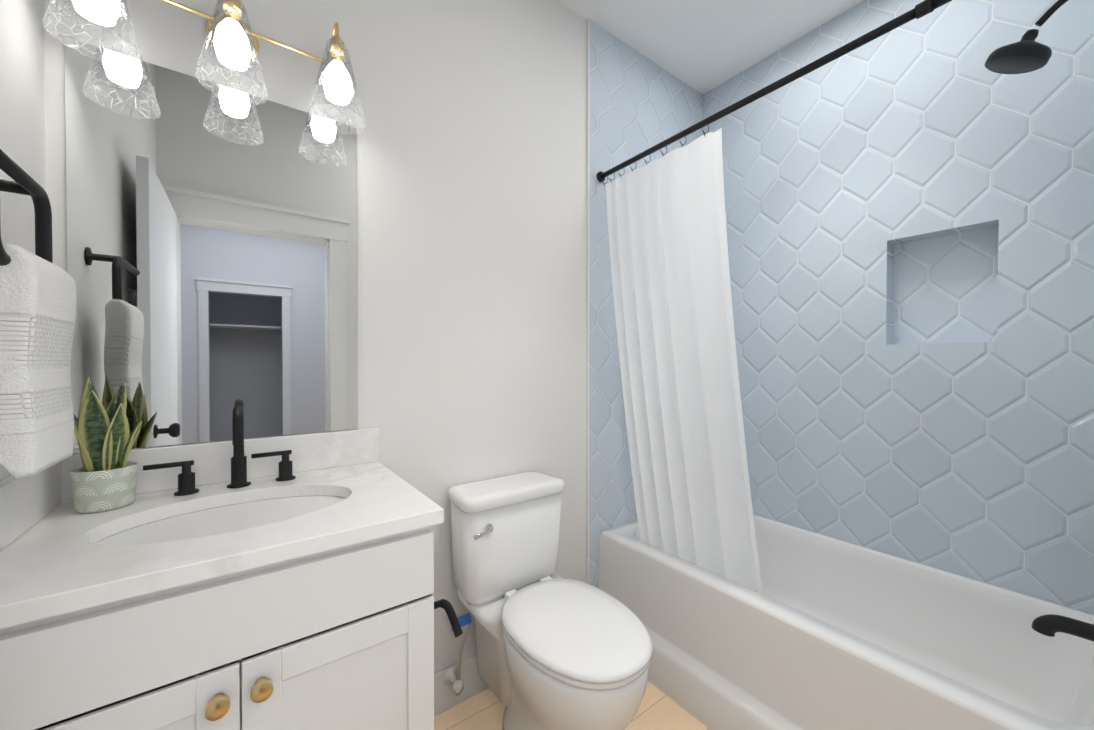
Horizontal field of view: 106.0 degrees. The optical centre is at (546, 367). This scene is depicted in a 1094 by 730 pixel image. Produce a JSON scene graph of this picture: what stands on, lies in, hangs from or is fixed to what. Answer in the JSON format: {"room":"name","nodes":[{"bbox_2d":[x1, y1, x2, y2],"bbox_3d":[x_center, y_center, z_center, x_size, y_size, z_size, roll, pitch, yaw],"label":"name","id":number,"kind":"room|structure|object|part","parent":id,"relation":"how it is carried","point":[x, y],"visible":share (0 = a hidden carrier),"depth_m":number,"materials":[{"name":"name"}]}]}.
{"room":"bathroom","nodes":[
{"label":"bathroom","id":0,"kind":"room"},
{"bbox_2d":[0,0,45,480],"bbox_3d":[-0.708,-0.158,0.249,0.120,2.875,1.650,0,1,-36],"label":"wall","id":1,"kind":"structure","parent":0,"point":[22,105],"depth_m":0.84,"materials":[{"name":"white paint"}]},
{"bbox_2d":[0,149,75,477],"bbox_3d":[-0.875,-0.086,0.663,0.100,0.511,0.304,0,1,-36],"label":"hand towel","id":2,"kind":"object","parent":1,"relation":"attached to","point":[37,304],"visible":1,"depth_m":0.66,"materials":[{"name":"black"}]},
{"bbox_2d":[44,0,586,672],"bbox_3d":[-0.151,-0.175,1.758,2.807,2.875,0.120,0,1,-36],"label":"wall","id":3,"kind":"structure","parent":0,"point":[472,168],"depth_m":1.53,"materials":[{"name":"white paint"}]},
{"bbox_2d":[42,0,365,133],"bbox_3d":[-0.809,-0.855,1.062,0.625,0.293,0.208,0,1,-36],"label":"sconce","id":4,"kind":"object","parent":3,"relation":"attached to","point":[232,38],"visible":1,"depth_m":1.02,"materials":[{"name":"clear glass"}]},
{"bbox_3d":[-0.825,-0.928,1.083,0.537,0.148,0.154,0,1,-36],"label":"frame","id":5,"kind":"part","parent":4,"relation":"part of","materials":[{"name":"gold metal"}]},
{"bbox_2d":[64,36,357,453],"bbox_3d":[-0.869,-0.285,1.150,0.628,0.971,0.006,0,1,-36],"label":"mirror","id":6,"kind":"object","parent":3,"relation":"attached to","point":[212,254],"visible":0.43,"depth_m":1.11,"materials":[{"name":"clear glass"}]},
{"bbox_2d":[434,654,488,716],"bbox_3d":[-0.192,1.189,1.659,0.946,0.150,0.015,0,1,-36],"label":"baseboard","id":7,"kind":"structure","parent":3,"relation":"attached to","point":[446,697],"depth_m":1.55,"materials":[{"name":"white paint"}]},
{"bbox_2d":[586,18,589,583],"bbox_3d":[0.191,-0.177,1.928,0.008,2.875,0.012,0,1,-36],"label":"trim","id":8,"kind":"structure","parent":3,"relation":"attached to","point":[587,299],"depth_m":1.92,"materials":[{"name":"white paint"}]},
{"bbox_2d":[589,20,702,587],"bbox_3d":[0.557,-0.180,2.199,0.903,2.875,0.010,0,1,-36],"label":"wall tile","id":9,"kind":"structure","parent":3,"relation":"attached to","point":[639,103],"depth_m":2.01,"materials":[{"name":"blue tile"}]},
{"bbox_2d":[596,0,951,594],"bbox_3d":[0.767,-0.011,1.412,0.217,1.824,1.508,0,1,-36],"label":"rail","id":10,"kind":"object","parent":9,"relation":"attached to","point":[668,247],"visible":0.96,"depth_m":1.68,"materials":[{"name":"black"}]},
{"bbox_2d":[606,127,762,594],"bbox_3d":[0.541,0.015,1.728,0.206,1.765,0.687,0,1,-36],"label":"shower curtain","id":11,"kind":"object","parent":10,"relation":"hanging from","point":[666,217],"depth_m":1.68,"materials":[{"name":"fabric"}]},
{"bbox_3d":[0.699,-0.898,1.352,0.048,0.048,1.508,0,1,-36],"label":"rod","id":12,"kind":"part","parent":10,"relation":"part of","materials":[{"name":"black metal"}]},
{"bbox_2d":[434,680,709,729],"bbox_3d":[0.844,1.309,-0.150,3.487,0.050,4.400,0,1,-36],"label":"floor","id":13,"kind":"structure","parent":0,"point":[658,709],"depth_m":1.50,"materials":[{"name":"brown wood"}]},
{"bbox_2d":[0,405,462,729],"bbox_3d":[-0.662,0.685,0.948,0.769,1.173,0.590,0,1,-36],"label":"bathroom vanity","id":14,"kind":"object","parent":13,"relation":"on","point":[238,581],"visible":1,"depth_m":0.77,"materials":[{"name":"white paint"}]},
{"bbox_2d":[0,462,443,628],"bbox_3d":[-0.689,0.331,0.939,0.720,0.030,0.568,0,1,-36],"label":"countertop","id":15,"kind":"structure","parent":14,"relation":"on","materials":[{"name":"stone"}]},
{"bbox_2d":[69,376,141,512],"bbox_3d":[-1.000,0.167,0.940,0.116,0.296,0.114,0,1,-36],"label":"plant","id":16,"kind":"object","parent":15,"relation":"on","point":[103,478],"visible":1,"depth_m":0.91,"materials":[{"name":"green plant"}]},
{"bbox_3d":[-1.002,0.269,0.936,0.107,0.091,0.107,0,1,-36],"label":"pot","id":17,"kind":"part","parent":16,"relation":"part of","materials":[{"name":"green ceramic"}]},
{"bbox_2d":[143,405,295,495],"bbox_3d":[-0.816,0.205,1.045,0.312,0.217,0.135,0,1,-36],"label":"faucet","id":18,"kind":"object","parent":15,"relation":"on","point":[239,485],"depth_m":1.07,"materials":[{"name":"black metal"}]},
{"bbox_2d":[443,471,651,729],"bbox_3d":[-0.001,0.851,1.350,0.435,0.833,0.726,0,1,-36],"label":"toilet","id":19,"kind":"object","parent":13,"relation":"on","point":[555,651],"visible":1,"depth_m":1.36,"materials":[{"name":"white ceramic"}]},
{"bbox_3d":[-0.210,0.545,1.370,0.080,0.034,0.030,0,1,-36],"label":"lever","id":20,"kind":"part","parent":19,"relation":"part of","materials":[{"name":"silver metal"}]},
{"bbox_3d":[-0.154,0.646,1.555,0.415,0.333,0.203,0,1,-36],"label":"tank","id":21,"kind":"part","parent":19,"relation":"part of","materials":[{"name":"white ceramic"}]},
{"bbox_3d":[-0.152,0.455,1.549,0.435,0.047,0.219,0,1,-36],"label":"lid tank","id":22,"kind":"part","parent":19,"relation":"part of","materials":[{"name":"white ceramic"}]},
{"bbox_3d":[0.054,1.044,1.319,0.372,0.448,0.588,0,1,-36],"label":"bowl","id":23,"kind":"part","parent":19,"relation":"part of","materials":[{"name":"white ceramic"}]},
{"bbox_3d":[0.084,0.809,1.275,0.380,0.018,0.497,0,1,-36],"label":"seat","id":24,"kind":"part","parent":19,"relation":"part of","materials":[{"name":"white plastic"}]},
{"bbox_3d":[0.085,0.782,1.274,0.386,0.029,0.503,0,1,-36],"label":"lid seat","id":25,"kind":"part","parent":19,"relation":"part of","materials":[{"name":"white plastic"}]},
{"bbox_2d":[598,514,1093,729],"bbox_3d":[1.009,1.027,1.601,0.896,0.475,1.506,0,1,-36],"label":"bathtub","id":26,"kind":"object","parent":13,"relation":"on","point":[823,632],"visible":0.81,"depth_m":1.46,"materials":[{"name":"white ceramic"}]},
{"bbox_2d":[557,0,863,94],"bbox_3d":[0.844,-1.616,-0.183,3.487,0.050,4.400,0,1,-36],"label":"ceiling","id":27,"kind":"structure","parent":0,"point":[702,47],"depth_m":1.96,"materials":[{"name":"white paint"}]},
{"bbox_2d":[702,0,1093,614],"bbox_3d":[1.452,-0.177,1.914,0.200,2.875,1.770,0,1,-36],"label":"tiled wall","id":28,"kind":"structure","parent":0,"point":[909,209],"depth_m":1.67,"materials":[{"name":"tile"}]},
{"bbox_3d":[0.827,-0.160,0.429,2.807,2.875,0.120,0,1,-36],"label":"wall","id":29,"kind":"structure","parent":0,"visible":0},
{"bbox_3d":[1.459,-0.166,0.975,0.903,2.875,0.010,0,1,-36],"label":"wall tile","id":30,"kind":"structure","parent":29,"relation":"attached to","visible":0},
{"bbox_2d":[984,0,1068,73],"bbox_3d":[1.395,-0.932,1.111,0.132,0.179,0.297,0,1,-36],"label":"shower head","id":31,"kind":"object","parent":30,"relation":"attached to","point":[1027,53],"visible":1,"depth_m":1.15},
{"bbox_2d":[1031,614,1093,641],"bbox_3d":[1.426,0.700,1.087,0.068,0.076,0.192,0,1,-36],"label":"tub spout","id":32,"kind":"object","parent":30,"relation":"attached to","point":[1050,625],"visible":1,"depth_m":1.11,"materials":[{"name":"black metal"}]}
]}

